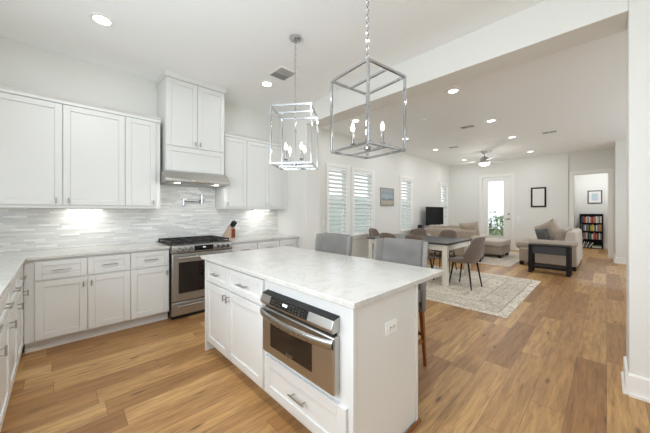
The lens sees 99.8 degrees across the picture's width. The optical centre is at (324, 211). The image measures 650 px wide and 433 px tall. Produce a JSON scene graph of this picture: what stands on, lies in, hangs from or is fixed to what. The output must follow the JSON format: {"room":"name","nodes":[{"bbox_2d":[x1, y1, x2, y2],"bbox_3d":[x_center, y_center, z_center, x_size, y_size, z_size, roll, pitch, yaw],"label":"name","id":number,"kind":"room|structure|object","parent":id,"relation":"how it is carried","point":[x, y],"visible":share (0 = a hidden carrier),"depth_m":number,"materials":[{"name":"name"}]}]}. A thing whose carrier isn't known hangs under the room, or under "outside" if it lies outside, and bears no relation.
{"room":"kitchen","nodes":[
{"label":"kitchen","id":0,"kind":"room"},
{"bbox_2d":[0,37,449,335],"bbox_3d":[0.638,-0.235,6.839,12.450,3.150,0.182,0,0,-44],"label":"wall","id":1,"kind":"structure","parent":0,"point":[22,66],"depth_m":3.78,"materials":[{"name":"paint"}]},
{"bbox_2d":[0,85,124,208],"bbox_3d":[-3.014,-0.618,2.900,1.421,1.165,0.371,0,0,-44],"label":"upper cabinet","id":2,"kind":"object","parent":1,"relation":"attached to","point":[56,152],"visible":1,"depth_m":2.89,"materials":[{"name":"paint"}]},
{"bbox_2d":[65,208,103,209],"bbox_3d":[-2.791,-0.025,3.186,0.340,0.021,0.060,0,0,-44],"label":"light","id":3,"kind":"object","parent":2,"relation":"attached to","point":[65,208],"visible":1,"depth_m":3.16,"materials":[{"name":"white plastic"}]},
{"bbox_2d":[121,111,160,208],"bbox_3d":[-2.370,-0.618,3.526,0.375,1.165,0.371,0,0,-44],"label":"upper cabinet","id":4,"kind":"object","parent":1,"relation":"attached to","point":[142,132],"visible":0.99,"depth_m":3.42,"materials":[{"name":"paint"}]},
{"bbox_2d":[156,70,226,175],"bbox_3d":[-1.900,-1.165,3.930,0.815,1.289,0.455,0,0,-44],"label":"upper cabinet","id":5,"kind":"object","parent":1,"relation":"attached to","point":[190,110],"visible":1,"depth_m":3.74,"materials":[{"name":"paint"}]},
{"bbox_2d":[160,171,229,187],"bbox_3d":[-1.875,-0.443,3.897,0.835,0.150,0.530,0,0,-44],"label":"range hood","id":6,"kind":"object","parent":5,"relation":"attached to","point":[166,177],"visible":0.91,"depth_m":3.71,"materials":[{"name":"metal"}]},
{"bbox_2d":[182,195,203,206],"bbox_3d":[-1.980,-0.157,4.110,0.064,0.188,0.319,0,0,41],"label":"pot filler","id":7,"kind":"object","parent":1,"relation":"attached to","point":[201,200],"visible":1,"depth_m":4.13,"materials":[{"name":"silver metal"}]},
{"bbox_2d":[216,132,247,208],"bbox_3d":[-1.492,-0.618,4.380,0.368,1.165,0.371,0,0,-44],"label":"upper cabinet","id":8,"kind":"object","parent":1,"relation":"attached to","point":[233,196],"visible":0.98,"depth_m":4.28,"materials":[{"name":"paint"}]},
{"bbox_2d":[246,136,288,208],"bbox_3d":[-1.067,-0.618,4.794,0.818,1.165,0.371,0,0,-44],"label":"upper cabinet","id":9,"kind":"object","parent":1,"relation":"attached to","point":[267,185],"visible":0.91,"depth_m":4.65,"materials":[{"name":"paint"}]},
{"bbox_2d":[326,162,351,235],"bbox_3d":[0.267,-0.203,6.446,0.860,1.785,0.210,0,0,-44],"label":"window","id":10,"kind":"structure","parent":1,"relation":"in","point":[334,167],"depth_m":6.45,"materials":[{"name":"paint"}]},
{"bbox_2d":[352,167,374,238],"bbox_3d":[0.956,-0.203,7.115,1.000,1.785,0.210,0,0,-44],"label":"window","id":11,"kind":"structure","parent":1,"relation":"in","point":[356,235],"depth_m":7.11,"materials":[{"name":"paint"}]},
{"bbox_2d":[380,187,393,205],"bbox_3d":[1.780,-0.410,7.823,0.670,0.510,0.025,0,0,-44],"label":"painting","id":12,"kind":"object","parent":1,"relation":"attached to","point":[386,194],"visible":1,"depth_m":7.79,"materials":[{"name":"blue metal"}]},
{"bbox_2d":[382,189,392,204],"bbox_3d":[1.777,-0.410,7.826,0.610,0.450,0.016,0,0,-44],"label":"picture","id":13,"kind":"object","parent":12,"relation":"attached to","point":[387,194],"depth_m":7.82},
{"bbox_2d":[399,175,412,233],"bbox_3d":[2.511,-0.203,8.628,0.840,1.785,0.210,0,0,-44],"label":"window","id":14,"kind":"structure","parent":1,"relation":"in","point":[406,179],"depth_m":8.67,"materials":[{"name":"paint"}]},
{"bbox_2d":[440,182,447,225],"bbox_3d":[4.565,-0.203,10.625,0.810,1.785,0.210,0,0,-44],"label":"window","id":15,"kind":"structure","parent":1,"relation":"in","point":[442,185],"depth_m":10.73,"materials":[{"name":"paint"}]},
{"bbox_2d":[0,0,625,165],"bbox_3d":[4.244,-1.885,5.103,15.200,0.150,7.800,0,0,-44],"label":"ceiling","id":16,"kind":"structure","parent":0,"point":[578,92],"depth_m":3.20,"materials":[{"name":"paint"}]},
{"bbox_2d":[88,13,114,27],"bbox_3d":[-2.110,-1.806,2.592,0.196,0.009,0.196,0,0,-44],"label":"recessed light","id":17,"kind":"object","parent":16,"relation":"in","point":[100,19],"visible":1,"depth_m":2.59,"materials":[{"name":"white plastic"}]},
{"bbox_2d":[260,81,273,87],"bbox_3d":[-0.825,-1.806,3.895,0.196,0.009,0.196,0,0,-44],"label":"recessed light","id":18,"kind":"object","parent":16,"relation":"in","point":[267,84],"visible":1,"depth_m":3.89,"materials":[{"name":"white plastic"}]},
{"bbox_2d":[268,66,295,80],"bbox_3d":[-0.558,-1.802,3.600,0.260,0.016,0.300,0,0,-44],"label":"ceiling vent","id":19,"kind":"object","parent":16,"relation":"in","point":[282,73],"visible":0.98,"depth_m":3.58,"materials":[{"name":"white plastic"}]},
{"bbox_2d":[270,71,288,80],"bbox_3d":[-0.606,-1.802,3.650,0.220,0.002,0.126,0,0,-44],"label":"grille","id":20,"kind":"object","parent":19,"relation":"attached to","point":[276,74],"depth_m":3.63,"materials":[{"name":"white metal"}]},
{"bbox_2d":[276,67,293,76],"bbox_3d":[-0.510,-1.798,3.551,0.220,0.009,0.126,0,0,-44],"label":"grille","id":21,"kind":"object","parent":19,"relation":"attached to","point":[283,71],"depth_m":3.54,"materials":[{"name":"white metal"}]},
{"bbox_2d":[270,34,317,169],"bbox_3d":[-0.309,-1.136,2.856,0.417,1.348,0.417,0,0,7],"label":"lantern pendant","id":22,"kind":"object","parent":16,"relation":"hanging from","point":[294,38],"visible":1,"depth_m":2.85,"materials":[{"name":"silver metal"}]},
{"bbox_2d":[330,0,405,158],"bbox_3d":[0.333,-1.136,2.144,0.417,1.348,0.417,0,0,-37],"label":"lantern pendant","id":23,"kind":"object","parent":16,"relation":"hanging from","point":[367,60],"visible":1,"depth_m":2.10,"materials":[{"name":"silver metal"}]},
{"bbox_2d":[446,88,459,93],"bbox_3d":[1.928,-1.806,4.121,0.196,0.009,0.196,0,0,-44],"label":"recessed light","id":24,"kind":"object","parent":16,"relation":"in","point":[453,90],"visible":1,"depth_m":4.12,"materials":[{"name":"white plastic"}]},
{"bbox_2d":[459,124,474,128],"bbox_3d":[3.045,-1.802,5.848,0.180,0.016,0.280,0,0,-44],"label":"ceiling vent","id":25,"kind":"object","parent":16,"relation":"in","point":[471,125],"visible":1,"depth_m":5.82,"materials":[{"name":"white plastic"}]},
{"bbox_2d":[456,151,502,165],"bbox_3d":[4.801,-1.597,8.480,1.402,0.425,1.319,0,0,-44],"label":"ceiling fan","id":26,"kind":"object","parent":16,"relation":"hanging from","point":[484,161],"visible":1,"depth_m":8.29,"materials":[{"name":"silver metal"}]},
{"bbox_2d":[485,119,496,122],"bbox_3d":[3.323,-1.806,5.476,0.196,0.009,0.196,0,0,-44],"label":"recessed light","id":27,"kind":"object","parent":16,"relation":"in","point":[490,120],"visible":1,"depth_m":5.45,"materials":[{"name":"white plastic"}]},
{"bbox_2d":[541,130,557,133],"bbox_3d":[5.123,-1.802,6.250,0.180,0.016,0.280,0,0,-44],"label":"ceiling vent","id":28,"kind":"object","parent":16,"relation":"in","point":[553,131],"visible":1,"depth_m":6.24,"materials":[{"name":"white plastic"}]},
{"bbox_2d":[1,248,649,432],"bbox_3d":[4.233,1.400,5.078,14.850,0.120,7.380,0,0,-44],"label":"floor","id":29,"kind":"structure","parent":0,"point":[555,363],"depth_m":2.22,"materials":[{"name":"brown wood"}]},
{"bbox_2d":[0,324,7,355],"bbox_3d":[-1.779,0.898,1.087,0.645,0.884,0.480,0,0,-44],"label":"base cabinet","id":30,"kind":"object","parent":29,"relation":"on","point":[2,325],"visible":1,"depth_m":1.45,"materials":[{"name":"paint"}]},
{"bbox_2d":[0,242,169,298],"bbox_3d":[-2.086,0.441,2.237,1.828,0.030,2.616,0,0,-44],"label":"countertop","id":31,"kind":"structure","parent":30,"relation":"on","point":[11,263],"depth_m":2.76,"materials":[{"name":"white stone"}]},
{"bbox_2d":[0,286,16,432],"bbox_3d":[-2.114,0.898,1.432,0.645,0.884,0.480,0,0,-44],"label":"base cabinet","id":32,"kind":"object","parent":29,"relation":"on","point":[5,307],"visible":0.9,"depth_m":1.68,"materials":[{"name":"paint"}]},
{"bbox_2d":[8,274,23,394],"bbox_3d":[-2.448,0.898,1.776,0.645,0.884,0.480,0,0,-44],"label":"base cabinet","id":33,"kind":"object","parent":29,"relation":"on","point":[13,312],"visible":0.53,"depth_m":2.02,"materials":[{"name":"paint"}]},
{"bbox_2d":[17,266,28,363],"bbox_3d":[-2.800,0.898,2.138,0.645,0.884,0.530,0,0,-44],"label":"base cabinet","id":34,"kind":"object","parent":29,"relation":"on","point":[20,295],"visible":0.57,"depth_m":2.36,"materials":[{"name":"paint"}]},
{"bbox_2d":[24,256,86,352],"bbox_3d":[-2.820,0.898,2.887,0.442,0.884,0.661,0,0,-44],"label":"base cabinet","id":35,"kind":"object","parent":29,"relation":"on","point":[55,307],"visible":0.98,"depth_m":2.67,"materials":[{"name":"paint"}]},
{"bbox_2d":[87,252,129,337],"bbox_3d":[-2.529,0.898,3.170,0.368,0.884,0.661,0,0,-44],"label":"base cabinet","id":36,"kind":"object","parent":29,"relation":"on","point":[108,275],"visible":0.98,"depth_m":2.96,"materials":[{"name":"paint"}]},
{"bbox_2d":[129,249,168,327],"bbox_3d":[-2.255,0.898,3.436,0.396,0.884,0.661,0,0,-44],"label":"base cabinet","id":37,"kind":"object","parent":29,"relation":"on","point":[149,270],"visible":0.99,"depth_m":3.22,"materials":[{"name":"paint"}]},
{"bbox_2d":[157,235,231,319],"bbox_3d":[-1.800,0.859,3.810,0.771,0.962,0.750,0,0,-44],"label":"range","id":38,"kind":"object","parent":29,"relation":"on","point":[186,265],"visible":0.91,"depth_m":3.48,"materials":[{"name":"silver metal"}]},
{"bbox_2d":[157,239,226,246],"bbox_3d":[-1.838,0.426,3.849,0.771,0.017,0.642,0,0,-44],"label":"cooktop","id":39,"kind":"object","parent":38,"relation":"in","point":[202,241],"depth_m":3.66,"materials":[{"name":"metal"}]},
{"bbox_2d":[230,241,256,251],"bbox_3d":[-1.399,0.898,4.269,0.434,0.884,0.661,0,0,-44],"label":"base cabinet","id":40,"kind":"object","parent":29,"relation":"on","point":[243,246],"visible":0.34,"depth_m":4.06,"materials":[{"name":"paint"}]},
{"bbox_2d":[223,234,298,242],"bbox_3d":[-1.117,0.441,4.550,1.234,0.030,0.651,0,0,-44],"label":"countertop","id":41,"kind":"structure","parent":40,"relation":"on","point":[238,239],"depth_m":4.44,"materials":[{"name":"white stone"}]},
{"bbox_2d":[222,225,234,238],"bbox_3d":[-1.494,0.322,4.254,0.174,0.208,0.090,0,0,20],"label":"knife block","id":42,"kind":"object","parent":41,"relation":"on","point":[229,232],"visible":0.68,"depth_m":4.21,"materials":[{"name":"beige wood"}]},
{"bbox_2d":[257,239,278,248],"bbox_3d":[-1.096,0.898,4.563,0.410,0.884,0.661,0,0,-44],"label":"base cabinet","id":43,"kind":"object","parent":29,"relation":"on","point":[267,243],"visible":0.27,"depth_m":4.34,"materials":[{"name":"paint"}]},
{"bbox_2d":[279,238,296,247],"bbox_3d":[-0.811,0.898,4.840,0.386,0.884,0.661,0,0,-44],"label":"base cabinet","id":44,"kind":"object","parent":29,"relation":"on","point":[291,242],"visible":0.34,"depth_m":4.63,"materials":[{"name":"paint"}]},
{"bbox_2d":[205,260,420,432],"bbox_3d":[-0.304,0.898,2.162,0.732,0.884,1.878,0,0,-44],"label":"kitchen island","id":45,"kind":"object","parent":29,"relation":"on","point":[378,393],"depth_m":1.59,"materials":[{"name":"paint"}]},
{"bbox_2d":[201,246,443,308],"bbox_3d":[-0.168,0.441,2.306,1.015,0.030,1.911,0,0,-44],"label":"island countertop","id":46,"kind":"structure","parent":45,"relation":"on","point":[352,282],"depth_m":1.91,"materials":[{"name":"white stone"}]},
{"bbox_2d":[385,318,396,335],"bbox_3d":[0.372,0.648,1.533,0.114,0.072,0.010,0,0,-44],"label":"power outlet","id":47,"kind":"object","parent":45,"relation":"attached to","point":[391,326],"visible":1,"depth_m":1.52,"materials":[{"name":"white plastic"}]},
{"bbox_2d":[388,323,394,331],"bbox_3d":[0.374,0.648,1.531,0.070,0.034,0.003,0,0,-44],"label":"socket","id":48,"kind":"object","parent":47,"relation":"attached to","point":[391,326],"depth_m":1.53,"materials":[{"name":"white plastic"}]},
{"bbox_2d":[314,233,352,255],"bbox_3d":[-0.005,0.799,3.036,0.526,1.083,0.547,0,0,-44],"label":"counter stool","id":49,"kind":"object","parent":29,"relation":"on","point":[336,243],"visible":0.2,"depth_m":3.19,"materials":[{"name":"grey fabric"}]},
{"bbox_2d":[373,238,427,365],"bbox_3d":[0.591,0.799,2.423,0.526,1.083,0.547,0,0,-44],"label":"counter stool","id":50,"kind":"object","parent":29,"relation":"on","point":[413,252],"visible":0.45,"depth_m":2.48,"materials":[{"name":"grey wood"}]},
{"bbox_2d":[435,252,519,266],"bbox_3d":[4.760,1.336,8.338,2.950,0.008,2.080,0,0,-44],"label":"rug","id":51,"kind":"object","parent":29,"relation":"on","point":[512,258],"visible":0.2,"depth_m":7.56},
{"bbox_2d":[425,225,484,261],"bbox_3d":[3.718,0.867,7.916,1.540,0.930,0.830,0,0,35],"label":"loveseat","id":52,"kind":"object","parent":51,"relation":"on","point":[433,230],"visible":0.47,"depth_m":7.58,"materials":[{"name":"beige fabric"}]},
{"bbox_2d":[429,225,445,227],"bbox_3d":[3.292,0.597,8.030,0.470,0.390,0.210,0,0,35],"label":"cushion","id":53,"kind":"object","parent":52,"relation":"on","point":[430,226],"depth_m":7.94,"materials":[{"name":"beige fabric"}]},
{"bbox_2d":[446,225,460,228],"bbox_3d":[3.748,0.597,7.713,0.620,0.390,0.210,0,0,35],"label":"cushion","id":54,"kind":"object","parent":52,"relation":"on","point":[448,226],"depth_m":7.72,"materials":[{"name":"beige fabric"}]},
{"bbox_2d":[459,222,479,235],"bbox_3d":[3.937,0.510,7.455,0.513,0.471,0.230,0,0,38],"label":"cushion","id":55,"kind":"object","parent":52,"relation":"on","point":[474,225],"visible":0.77,"depth_m":7.34,"materials":[{"name":"beige fabric"}]},
{"bbox_2d":[485,238,510,257],"bbox_3d":[5.095,1.089,8.287,1.040,0.485,0.700,0,0,-44],"label":"ottoman","id":56,"kind":"object","parent":51,"relation":"on","point":[496,246],"visible":0.73,"depth_m":7.91,"materials":[{"name":"beige fabric"}]},
{"bbox_2d":[485,238,510,246],"bbox_3d":[5.095,0.929,8.287,1.040,0.165,0.700,0,0,-44],"label":"cushion","id":57,"kind":"object","parent":56,"relation":"on","point":[489,242],"depth_m":7.93,"materials":[{"name":"beige fabric"}]},
{"bbox_2d":[426,265,540,318],"bbox_3d":[2.050,1.336,5.494,2.600,0.008,3.280,0,0,-44],"label":"dining rug","id":58,"kind":"object","parent":29,"relation":"on","point":[500,295],"visible":0.44,"depth_m":4.54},
{"bbox_2d":[369,228,379,236],"bbox_3d":[1.363,0.882,6.827,0.544,0.904,0.491,0,0,42],"label":"dining chair","id":59,"kind":"object","parent":58,"relation":"on","point":[372,232],"visible":0.23,"depth_m":7.00,"materials":[{"name":"beige fabric"}]},
{"bbox_2d":[379,233,395,237],"bbox_3d":[1.392,0.882,5.677,0.544,0.904,0.491,0,0,-44],"label":"dining chair","id":60,"kind":"object","parent":58,"relation":"on","point":[382,235],"visible":0.12,"depth_m":5.46,"materials":[{"name":"beige fabric"}]},
{"bbox_2d":[411,228,426,235],"bbox_3d":[2.248,0.882,6.761,0.544,0.904,0.491,0,0,-44],"label":"dining chair","id":61,"kind":"object","parent":58,"relation":"on","point":[419,231],"visible":0.17,"depth_m":6.91,"materials":[{"name":"beige fabric"}]},
{"bbox_2d":[367,234,471,285],"bbox_3d":[1.996,0.952,5.895,1.240,0.760,1.770,0,0,-44],"label":"dining table","id":62,"kind":"object","parent":58,"relation":"on","point":[444,244],"visible":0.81,"depth_m":5.21,"materials":[{"name":"wood"}]},
{"bbox_2d":[405,234,435,279],"bbox_3d":[1.796,0.882,5.261,0.544,0.904,0.491,0,0,-44],"label":"dining chair","id":63,"kind":"object","parent":58,"relation":"on","point":[409,236],"visible":0.23,"depth_m":5.09,"materials":[{"name":"beige fabric"}]},
{"bbox_2d":[431,230,456,272],"bbox_3d":[2.735,0.882,6.230,0.544,0.904,0.491,0,0,-44],"label":"dining chair","id":64,"kind":"object","parent":58,"relation":"on","point":[445,233],"visible":0.38,"depth_m":6.30,"materials":[{"name":"beige fabric"}]},
{"bbox_2d":[448,237,484,289],"bbox_3d":[2.527,0.882,4.851,0.491,0.904,0.544,0,0,-36],"label":"dining chair","id":65,"kind":"object","parent":58,"relation":"on","point":[473,253],"visible":1,"depth_m":4.65,"materials":[{"name":"beige fabric"}]},
{"bbox_2d":[516,226,582,271],"bbox_3d":[5.817,0.875,7.107,1.901,0.930,1.200,0,0,-44],"label":"sofa","id":66,"kind":"object","parent":29,"relation":"on","point":[568,236],"visible":0.7,"depth_m":6.42,"materials":[{"name":"beige fabric"}]},
{"bbox_2d":[516,240,529,247],"bbox_3d":[5.483,0.865,6.963,0.670,0.150,0.940,0,0,-44],"label":"seat cushion","id":67,"kind":"object","parent":66,"relation":"on","point":[523,243],"depth_m":6.99,"materials":[{"name":"beige fabric"}]},
{"bbox_2d":[534,229,549,239],"bbox_3d":[5.342,0.600,6.728,0.181,0.369,0.304,0,0,-24],"label":"cushion","id":68,"kind":"object","parent":66,"relation":"on","point":[542,234],"visible":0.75,"depth_m":6.67,"materials":[{"name":"grey fabric"}]},
{"bbox_2d":[534,220,557,239],"bbox_3d":[5.490,0.520,6.719,0.259,0.651,0.670,0,0,-9],"label":"cushion","id":69,"kind":"object","parent":66,"relation":"on","point":[551,227],"visible":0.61,"depth_m":6.59,"materials":[{"name":"beige fabric"}]},
{"bbox_2d":[551,218,560,227],"bbox_3d":[5.840,0.500,6.976,0.267,0.673,0.700,0,0,21],"label":"cushion","id":70,"kind":"object","parent":66,"relation":"on","point":[554,220],"visible":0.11,"depth_m":6.82,"materials":[{"name":"beige fabric"}]},
{"bbox_2d":[554,228,568,240],"bbox_3d":[5.769,0.600,6.669,0.670,0.380,0.240,0,0,-44],"label":"cushion","id":71,"kind":"object","parent":66,"relation":"on","point":[561,232],"depth_m":6.44,"materials":[{"name":"beige fabric"}]},
{"bbox_2d":[528,243,571,276],"bbox_3d":[4.864,1.035,5.929,0.340,0.610,0.710,0,0,-44],"label":"console table","id":72,"kind":"object","parent":29,"relation":"on","point":[550,249],"visible":1,"depth_m":5.83,"materials":[{"name":"black wood"}]},
{"bbox_2d":[532,264,565,270],"bbox_3d":[4.864,1.215,5.929,0.280,0.050,0.610,0,0,-44],"label":"shelf","id":73,"kind":"object","parent":72,"relation":"attached to","point":[550,267],"depth_m":5.90,"materials":[{"name":"black wood"}]},
{"bbox_2d":[580,214,602,248],"bbox_3d":[9.643,0.718,9.917,0.285,1.245,0.605,0,0,-44],"label":"bookcase","id":74,"kind":"object","parent":29,"relation":"on","point":[595,242],"visible":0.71,"depth_m":9.92,"materials":[{"name":"black wood"}]},
{"bbox_3d":[3.639,0.960,9.275,2.050,0.760,0.395,0,0,-44],"label":"media console","id":75,"kind":"object","parent":29,"relation":"on","visible":0},
{"bbox_2d":[426,207,442,225],"bbox_3d":[3.817,0.215,9.472,1.300,0.730,0.220,0,0,-44],"label":"television","id":76,"kind":"object","parent":75,"relation":"on","point":[434,215],"visible":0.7,"depth_m":9.39,"materials":[{"name":"black plastic"}]},
{"bbox_2d":[277,0,649,378],"bbox_3d":[1.777,-0.235,2.691,0.320,3.150,7.380,0,0,-44],"label":"wall","id":77,"kind":"structure","parent":0,"point":[547,27],"depth_m":2.42,"materials":[{"name":"paint"}]},
{"bbox_2d":[621,356,628,394],"bbox_3d":[2.326,1.261,2.127,0.351,0.158,0.030,0,0,-44],"label":"baseboard","id":78,"kind":"structure","parent":77,"relation":"attached to","point":[625,374],"depth_m":2.05,"materials":[{"name":"paint"}]},
{"bbox_2d":[629,373,649,402],"bbox_3d":[3.218,1.261,0.958,0.030,0.158,2.888,0,0,-44],"label":"baseboard","id":79,"kind":"structure","parent":77,"relation":"attached to","point":[639,386],"depth_m":1.96,"materials":[{"name":"paint"}]},
{"bbox_2d":[450,153,567,249],"bbox_3d":[6.339,-0.235,9.797,0.150,3.150,3.550,0,0,-44],"label":"wall","id":80,"kind":"structure","parent":0,"point":[550,172],"depth_m":9.31,"materials":[{"name":"paint"}]},
{"bbox_2d":[479,173,513,249],"bbox_3d":[6.162,0.007,9.859,0.018,2.665,1.095,0,0,-44],"label":"trim","id":81,"kind":"structure","parent":80,"relation":"attached to","point":[507,174],"depth_m":9.58,"materials":[{"name":"paint"}]},
{"bbox_2d":[483,176,510,248],"bbox_3d":[6.184,0.050,9.880,0.106,2.560,0.905,0,0,-44],"label":"door","id":82,"kind":"structure","parent":80,"relation":"in","point":[506,180],"depth_m":9.73,"materials":[{"name":"paint"}]},
{"bbox_2d":[488,183,502,233],"bbox_3d":[6.183,-0.080,9.911,0.012,1.885,0.470,0,0,-44],"label":"glass pane","id":83,"kind":"object","parent":82,"relation":"attached to","point":[488,183],"depth_m":9.92,"materials":[{"name":"glass"}]},
{"bbox_2d":[531,187,545,206],"bbox_3d":[7.005,-0.460,8.987,0.025,0.650,0.400,0,0,-44],"label":"wall picture","id":84,"kind":"object","parent":80,"relation":"attached to","point":[538,194],"visible":1,"depth_m":8.98,"materials":[{"name":"white paper"}]},
{"bbox_2d":[574,175,574,227],"bbox_3d":[8.492,-0.235,9.520,2.550,3.150,0.150,0,0,-44],"label":"wall","id":85,"kind":"structure","parent":0,"point":[574,175],"depth_m":10.15,"materials":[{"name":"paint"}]},
{"bbox_2d":[575,173,607,243],"bbox_3d":[10.795,-0.235,9.088,0.150,3.150,3.980,0,0,-44],"label":"wall","id":86,"kind":"structure","parent":0,"point":[588,182],"depth_m":10.04,"materials":[{"name":"paint"}]},
{"bbox_2d":[588,190,601,203],"bbox_3d":[9.819,-0.520,9.966,0.025,0.470,0.380,0,0,-44],"label":"wall picture","id":87,"kind":"object","parent":86,"relation":"attached to","point":[595,196],"visible":1,"depth_m":9.95},
{"bbox_2d":[568,148,614,252],"bbox_3d":[7.972,-0.235,8.219,0.150,3.150,0.990,0,0,-44],"label":"wall","id":88,"kind":"structure","parent":0,"point":[602,158],"depth_m":8.14,"materials":[{"name":"paint"}]},
{"bbox_2d":[569,168,613,257],"bbox_3d":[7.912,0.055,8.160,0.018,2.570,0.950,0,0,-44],"label":"trim","id":89,"kind":"structure","parent":88,"relation":"attached to","point":[610,170],"depth_m":7.87,"materials":[{"name":"paint"}]},
{"bbox_2d":[615,140,625,257],"bbox_3d":[8.923,-0.235,6.473,1.220,3.150,2.840,0,0,-44],"label":"wall pier","id":90,"kind":"object","parent":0,"point":[620,146],"visible":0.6,"depth_m":7.00,"materials":[{"name":"paint"}]},
{"bbox_2d":[616,257,625,263],"bbox_3d":[8.475,1.261,6.037,0.030,0.158,2.840,0,0,-44],"label":"baseboard","id":91,"kind":"object","parent":90,"relation":"attached to","point":[619,260],"visible":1,"depth_m":6.99,"materials":[{"name":"paint"}]},
{"label":"outside","id":92,"kind":"structure","parent":0,"visible":0},
{"bbox_3d":[4.322,1.555,5.597,38.000,0.170,30.000,0,0,-44],"label":"ground","id":93,"kind":"structure","parent":92,"visible":0},
{"bbox_2d":[329,197,442,233],"bbox_3d":[2.817,0.490,14.316,20.000,2.300,0.200,0,0,-44],"label":"wall","id":94,"kind":"structure","parent":93,"relation":"on","point":[356,228],"depth_m":12.88,"materials":[{"name":"white paint"}]},
{"bbox_2d":[488,216,502,235],"bbox_3d":[8.142,0.834,12.581,1.641,1.276,1.540,0,0,-44],"label":"shrub","id":95,"kind":"object","parent":93,"relation":"on","point":[496,217],"visible":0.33,"depth_m":12.59,"materials":[{"name":"green plant"}]},
{"bbox_2d":[488,211,502,234],"bbox_3d":[8.907,0.703,14.639,1.795,1.538,1.800,0,0,-44],"label":"shrub","id":96,"kind":"object","parent":93,"relation":"on","point":[500,220],"visible":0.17,"depth_m":14.29,"materials":[{"name":"green plant"}]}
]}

